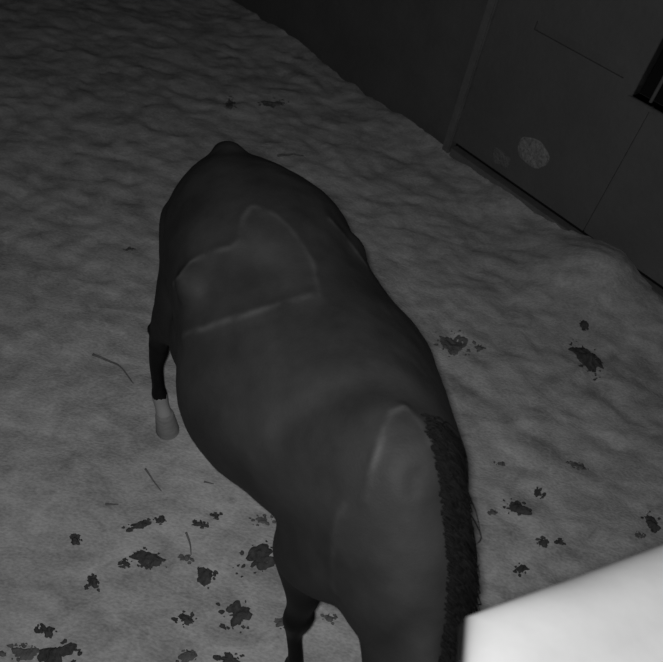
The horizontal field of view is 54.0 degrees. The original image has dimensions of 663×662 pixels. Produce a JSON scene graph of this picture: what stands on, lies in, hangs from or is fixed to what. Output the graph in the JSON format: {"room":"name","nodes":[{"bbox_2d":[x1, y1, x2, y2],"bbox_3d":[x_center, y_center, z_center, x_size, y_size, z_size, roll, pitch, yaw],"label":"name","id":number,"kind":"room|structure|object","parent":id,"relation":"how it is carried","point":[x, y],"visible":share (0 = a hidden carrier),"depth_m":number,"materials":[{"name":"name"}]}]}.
{"room":"farm building","nodes":[
{"label":"farm building","id":0,"kind":"room"},
{"bbox_2d":[0,0,662,661],"bbox_3d":[-1.220,-0.971,4.237,4.550,0.276,8.670,-28,59,-31],"label":"floor","id":1,"kind":"structure","parent":0,"point":[106,106],"depth_m":3.77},
{"bbox_2d":[0,643,38,661],"bbox_3d":[-1.163,1.197,2.428,0.148,0.020,0.072,13,47,0],"label":"clump","id":2,"kind":"object","parent":1,"relation":"on","point":[29,653],"visible":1,"depth_m":2.42,"materials":[{"name":"grey soil"}]},
{"bbox_2d":[34,623,56,638],"bbox_3d":[-1.091,1.140,2.479,0.090,0.029,0.044,18,47,5],"label":"clump","id":3,"kind":"object","parent":1,"relation":"on","point":[48,631],"visible":1,"depth_m":2.48,"materials":[{"name":"black soil"}]},
{"bbox_2d":[37,639,81,661],"bbox_3d":[-1.019,1.205,2.432,0.164,0.040,0.116,13,47,0],"label":"clump","id":4,"kind":"object","parent":1,"relation":"on","point":[51,654],"visible":1,"depth_m":2.43,"materials":[{"name":"black soil"}]},
{"bbox_2d":[69,533,82,544],"bbox_3d":[-1.071,0.870,2.727,0.048,0.022,0.067,-17,54,-25],"label":"clump","id":5,"kind":"object","parent":1,"relation":"on","point":[75,537],"visible":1,"depth_m":2.73,"materials":[{"name":"black soil"}]},
{"bbox_2d":[84,573,99,591],"bbox_3d":[-0.955,1.011,2.620,0.078,0.032,0.073,13,47,0],"label":"clump","id":6,"kind":"object","parent":1,"relation":"on","point":[92,580],"visible":1,"depth_m":2.61,"materials":[{"name":"black soil"}]},
{"bbox_2d":[92,353,132,382],"bbox_3d":[-1.112,0.185,3.349,0.301,0.032,0.045,32,50,17],"label":"stalk","id":7,"kind":"object","parent":1,"relation":"on","point":[93,354],"visible":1,"depth_m":3.37,"materials":[{"name":"plant"}]},
{"bbox_2d":[118,558,131,568],"bbox_3d":[-0.858,0.962,2.699,0.062,0.018,0.050,13,47,0],"label":"clump","id":8,"kind":"object","parent":1,"relation":"on","point":[123,561],"visible":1,"depth_m":2.69,"materials":[{"name":"black soil"}]},
{"bbox_2d":[122,518,153,531],"bbox_3d":[-0.833,0.835,2.804,0.142,0.026,0.045,-16,53,-24],"label":"clump","id":9,"kind":"object","parent":1,"relation":"on","point":[141,524],"visible":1,"depth_m":2.80,"materials":[{"name":"black soil"}]},
{"bbox_2d":[129,547,166,569],"bbox_3d":[-0.767,0.949,2.720,0.177,0.032,0.096,13,47,0],"label":"clump","id":10,"kind":"object","parent":1,"relation":"on","point":[147,560],"visible":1,"depth_m":2.71,"materials":[{"name":"black soil"}]},
{"bbox_2d":[144,468,160,490],"bbox_3d":[-0.812,0.677,2.959,0.010,0.014,0.137,-28,59,-31],"label":"stalk","id":11,"kind":"object","parent":1,"relation":"on","point":[145,469],"visible":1,"depth_m":2.96,"materials":[{"name":"grey plant"}]},
{"bbox_2d":[154,515,166,524],"bbox_3d":[-0.744,0.817,2.830,0.052,0.036,0.048,-15,53,-23],"label":"clump","id":12,"kind":"object","parent":1,"relation":"on","point":[160,519],"visible":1,"depth_m":2.83,"materials":[{"name":"black soil"}]},
{"bbox_2d":[171,610,196,627],"bbox_3d":[-0.585,1.143,2.586,0.089,0.025,0.073,-27,58,-30],"label":"clump","id":13,"kind":"object","parent":1,"relation":"on","point":[187,619],"visible":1,"depth_m":2.58,"materials":[{"name":"black soil"}]},
{"bbox_2d":[178,554,194,563],"bbox_3d":[-0.612,0.960,2.746,0.082,0.022,0.044,13,47,0],"label":"clump","id":14,"kind":"object","parent":1,"relation":"on","point":[181,556],"visible":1,"depth_m":2.74,"materials":[{"name":"grey soil"}]},
{"bbox_2d":[176,649,197,661],"bbox_3d":[-0.553,1.251,2.493,0.082,0.022,0.070,13,47,0],"label":"clump","id":15,"kind":"object","parent":1,"relation":"on","point":[187,656],"visible":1,"depth_m":2.49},
{"bbox_2d":[185,532,191,554],"bbox_3d":[-0.609,0.909,2.787,0.013,0.012,0.102,-11,52,-21],"label":"stalk","id":16,"kind":"object","parent":1,"relation":"on","point":[186,533],"visible":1,"depth_m":2.79,"materials":[{"name":"grey plant"}]},
{"bbox_2d":[192,519,208,528],"bbox_3d":[-0.574,0.845,2.855,0.084,0.020,0.045,13,47,0],"label":"clump","id":17,"kind":"object","parent":1,"relation":"on","point":[203,524],"visible":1,"depth_m":2.85,"materials":[{"name":"black soil"}]},
{"bbox_2d":[197,567,217,588],"bbox_3d":[-0.522,1.025,2.707,0.095,0.029,0.091,13,47,0],"label":"clump","id":18,"kind":"object","parent":1,"relation":"on","point":[205,575],"visible":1,"depth_m":2.71,"materials":[{"name":"black soil"}]},
{"bbox_2d":[210,512,222,519],"bbox_3d":[-0.515,0.820,2.898,0.062,0.025,0.045,13,47,0],"label":"clump","id":19,"kind":"object","parent":1,"relation":"on","point":[214,514],"visible":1,"depth_m":2.89,"materials":[{"name":"black soil"}]},
{"bbox_2d":[213,652,244,661],"bbox_3d":[-0.399,1.266,2.508,0.126,0.026,0.068,13,47,0],"label":"clump","id":20,"kind":"object","parent":1,"relation":"on","point":[228,657],"visible":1,"depth_m":2.51,"materials":[{"name":"black soil"}]},
{"bbox_2d":[223,96,236,109],"bbox_3d":[-0.819,-1.831,5.236,0.114,0.045,0.233,-4,49,-15],"label":"clump","id":21,"kind":"object","parent":1,"relation":"on","point":[229,104],"visible":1,"depth_m":5.22,"materials":[{"name":"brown soil"}]},
{"bbox_2d":[216,600,252,632],"bbox_3d":[-0.395,1.137,2.619,0.164,0.038,0.132,13,47,0],"label":"clump","id":22,"kind":"object","parent":1,"relation":"on","point":[240,613],"visible":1,"depth_m":2.62,"materials":[{"name":"black soil"}]},
{"bbox_2d":[233,540,274,577],"bbox_3d":[-0.323,0.976,2.787,0.212,0.034,0.130,-16,53,-24],"label":"clump","id":23,"kind":"object","parent":1,"relation":"on","point":[259,554],"visible":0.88,"depth_m":2.79,"materials":[{"name":"black soil"}]},
{"bbox_2d":[249,514,275,525],"bbox_3d":[-0.307,0.847,2.918,0.132,0.018,0.062,-2,49,-13],"label":"clump","id":24,"kind":"object","parent":1,"relation":"on","point":[262,520],"visible":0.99,"depth_m":2.91,"materials":[{"name":"black soil"}]},
{"bbox_2d":[257,97,288,107],"bbox_3d":[-0.482,-1.875,5.339,0.275,0.028,0.157,-29,59,-31],"label":"clump","id":25,"kind":"object","parent":1,"relation":"on","point":[265,103],"visible":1,"depth_m":5.31,"materials":[{"name":"soil"}]},
{"bbox_2d":[273,617,283,628],"bbox_3d":[-0.202,1.176,2.621,0.070,0.017,0.052,-1,49,-12],"label":"clump","id":26,"kind":"object","parent":1,"relation":"on","point":[279,621],"visible":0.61,"depth_m":2.62,"materials":[{"name":"grey soil"}]},
{"bbox_2d":[277,153,303,156],"bbox_3d":[-0.305,-1.313,4.856,0.199,0.023,0.027,-6,50,-16],"label":"stalk","id":27,"kind":"object","parent":1,"relation":"on","point":[278,155],"visible":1,"depth_m":4.85,"materials":[{"name":"plant"}]},
{"bbox_2d":[147,141,482,661],"bbox_3d":[-0.066,0.490,2.230,0.788,1.564,2.342,-18,54,-25],"label":"horse","id":28,"kind":"object","parent":1,"relation":"on","point":[300,380],"visible":0.99,"depth_m":1.66},
{"bbox_2d":[320,614,337,624],"bbox_3d":[-0.010,1.177,2.669,0.078,0.018,0.053,13,47,0],"label":"clump","id":29,"kind":"object","parent":1,"relation":"on","point":[328,618],"visible":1,"depth_m":2.67,"materials":[{"name":"grey soil"}]},
{"bbox_2d":[434,330,475,356],"bbox_3d":[0.722,0.073,3.823,0.256,0.047,0.236,13,47,0],"label":"clump","id":30,"kind":"object","parent":1,"relation":"on","point":[450,344],"visible":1,"depth_m":3.82,"materials":[{"name":"black soil"}]},
{"bbox_2d":[474,344,485,351],"bbox_3d":[0.873,0.095,3.815,0.078,0.024,0.048,-17,54,-25],"label":"clump","id":31,"kind":"object","parent":1,"relation":"on","point":[477,347],"visible":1,"depth_m":3.81,"materials":[{"name":"black soil"}]},
{"bbox_2d":[487,509,497,515],"bbox_3d":[0.769,0.866,3.106,0.053,0.017,0.038,-25,58,-30],"label":"clump","id":32,"kind":"object","parent":1,"relation":"on","point":[491,511],"visible":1,"depth_m":3.10,"materials":[{"name":"black soil"}]},
{"bbox_2d":[493,461,505,465],"bbox_3d":[0.861,0.677,3.335,0.067,0.019,0.034,13,47,0],"label":"clump","id":33,"kind":"object","parent":1,"relation":"on","point":[502,463],"visible":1,"depth_m":3.33,"materials":[{"name":"soil"}]},
{"bbox_2d":[503,498,531,515],"bbox_3d":[0.900,0.850,3.139,0.150,0.034,0.095,13,47,0],"label":"clump","id":34,"kind":"object","parent":1,"relation":"on","point":[516,506],"visible":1,"depth_m":3.13,"materials":[{"name":"black soil"}]},
{"bbox_2d":[513,563,529,576],"bbox_3d":[0.855,1.075,2.938,0.086,0.030,0.058,-29,59,-31],"label":"clump","id":35,"kind":"object","parent":1,"relation":"on","point":[521,568],"visible":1,"depth_m":2.93,"materials":[{"name":"black soil"}]},
{"bbox_2d":[534,487,545,498],"bbox_3d":[1.035,0.806,3.237,0.062,0.023,0.067,38,52,22],"label":"clump","id":36,"kind":"object","parent":1,"relation":"on","point":[537,492],"visible":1,"depth_m":3.23,"materials":[{"name":"black soil"}]},
{"bbox_2d":[535,536,548,547],"bbox_3d":[0.987,0.982,3.040,0.070,0.030,0.058,13,47,0],"label":"clump","id":37,"kind":"object","parent":1,"relation":"on","point":[543,543],"visible":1,"depth_m":3.04,"materials":[{"name":"black soil"}]},
{"bbox_2d":[554,538,565,544],"bbox_3d":[1.074,0.987,3.053,0.067,0.023,0.038,13,47,0],"label":"clump","id":38,"kind":"object","parent":1,"relation":"on","point":[559,541],"visible":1,"depth_m":3.04,"materials":[{"name":"black soil"}]},
{"bbox_2d":[566,461,588,469],"bbox_3d":[1.273,0.700,3.365,0.134,0.028,0.055,13,47,0],"label":"clump","id":39,"kind":"object","parent":1,"relation":"on","point":[581,466],"visible":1,"depth_m":3.36,"materials":[{"name":"black soil"}]},
{"bbox_2d":[579,320,588,330],"bbox_3d":[1.569,-0.037,4.040,0.068,0.044,0.076,-11,51,-20],"label":"clump","id":40,"kind":"object","parent":1,"relation":"on","point":[584,325],"visible":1,"depth_m":4.03,"materials":[{"name":"soil"}]},
{"bbox_2d":[568,339,603,380],"bbox_3d":[1.527,0.159,3.879,0.178,0.073,0.307,3,48,-9],"label":"clump","id":41,"kind":"object","parent":1,"relation":"on","point":[584,356],"visible":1,"depth_m":3.85,"materials":[{"name":"black soil"}]},
{"bbox_2d":[635,531,645,537],"bbox_3d":[1.490,0.985,3.137,0.068,0.019,0.042,13,47,0],"label":"clump","id":42,"kind":"object","parent":1,"relation":"on","point":[638,534],"visible":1,"depth_m":3.13,"materials":[{"name":"black soil"}]},
{"bbox_2d":[641,511,660,532],"bbox_3d":[1.579,0.939,3.207,0.112,0.032,0.106,-29,59,-31],"label":"clump","id":43,"kind":"object","parent":1,"relation":"on","point":[651,522],"visible":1,"depth_m":3.20,"materials":[{"name":"black soil"}]},
{"bbox_2d":[233,0,662,288],"bbox_3d":[0.769,-2.857,4.436,0.080,3.200,8.850,-28,59,-31],"label":"wall","id":44,"kind":"structure","parent":0,"point":[412,57],"depth_m":5.24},
{"bbox_2d":[449,146,662,300],"bbox_3d":[2.093,-0.236,4.372,0.070,0.205,3.600,-28,59,-31],"label":"baseboard","id":45,"kind":"structure","parent":44,"relation":"attached to","point":[456,153],"depth_m":4.82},
{"bbox_2d":[454,0,662,285],"bbox_3d":[2.375,-1.312,3.190,0.080,2.950,3.750,-28,59,-31],"label":"door","id":46,"kind":"structure","parent":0,"point":[560,74],"depth_m":4.21,"materials":[{"name":"grey wood"}]},
{"bbox_2d":[442,0,499,152],"bbox_3d":[1.137,-2.398,4.094,0.085,3.200,0.070,-28,59,-31],"label":"trim","id":47,"kind":"structure","parent":46,"relation":"attached to","point":[492,5],"depth_m":4.66,"materials":[{"name":"grey wood"}]},
{"bbox_2d":[492,147,510,167],"bbox_3d":[1.244,-1.269,4.796,0.007,0.124,0.174,-28,59,-31],"label":"smear","id":48,"kind":"object","parent":46,"relation":"attached to","point":[499,158],"visible":1,"depth_m":4.79,"materials":[{"name":"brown soil"}]},
{"bbox_2d":[518,137,548,167],"bbox_3d":[1.408,-1.250,4.563,0.015,0.201,0.276,-28,59,-31],"label":"mud","id":49,"kind":"object","parent":46,"relation":"attached to","point":[532,151],"visible":1,"depth_m":4.56,"materials":[{"name":"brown soil"}]},
{"bbox_2d":[627,27,662,118],"bbox_3d":[2.289,-1.448,3.200,0.110,1.310,1.240,-28,59,-31],"label":"window","id":50,"kind":"structure","parent":46,"relation":"in","point":[649,59],"depth_m":3.81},
{"bbox_2d":[640,49,662,104],"bbox_3d":[2.672,-1.752,3.341,0.040,2.500,1.760,-28,59,-31],"label":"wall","id":51,"kind":"structure","parent":0,"point":[656,73],"depth_m":4.24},
{"bbox_3d":[1.763,0.847,1.283,3.152,3.200,3.659,13,47,0],"label":"wall","id":52,"kind":"structure","parent":0,"visible":0},
{"bbox_2d":[457,544,662,661],"bbox_3d":[1.661,0.194,1.362,3.336,0.080,0.183,-10,51,-20],"label":"shelf board","id":53,"kind":"object","parent":52,"relation":"attached to","point":[613,612],"visible":1,"depth_m":0.87,"materials":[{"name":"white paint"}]}
]}

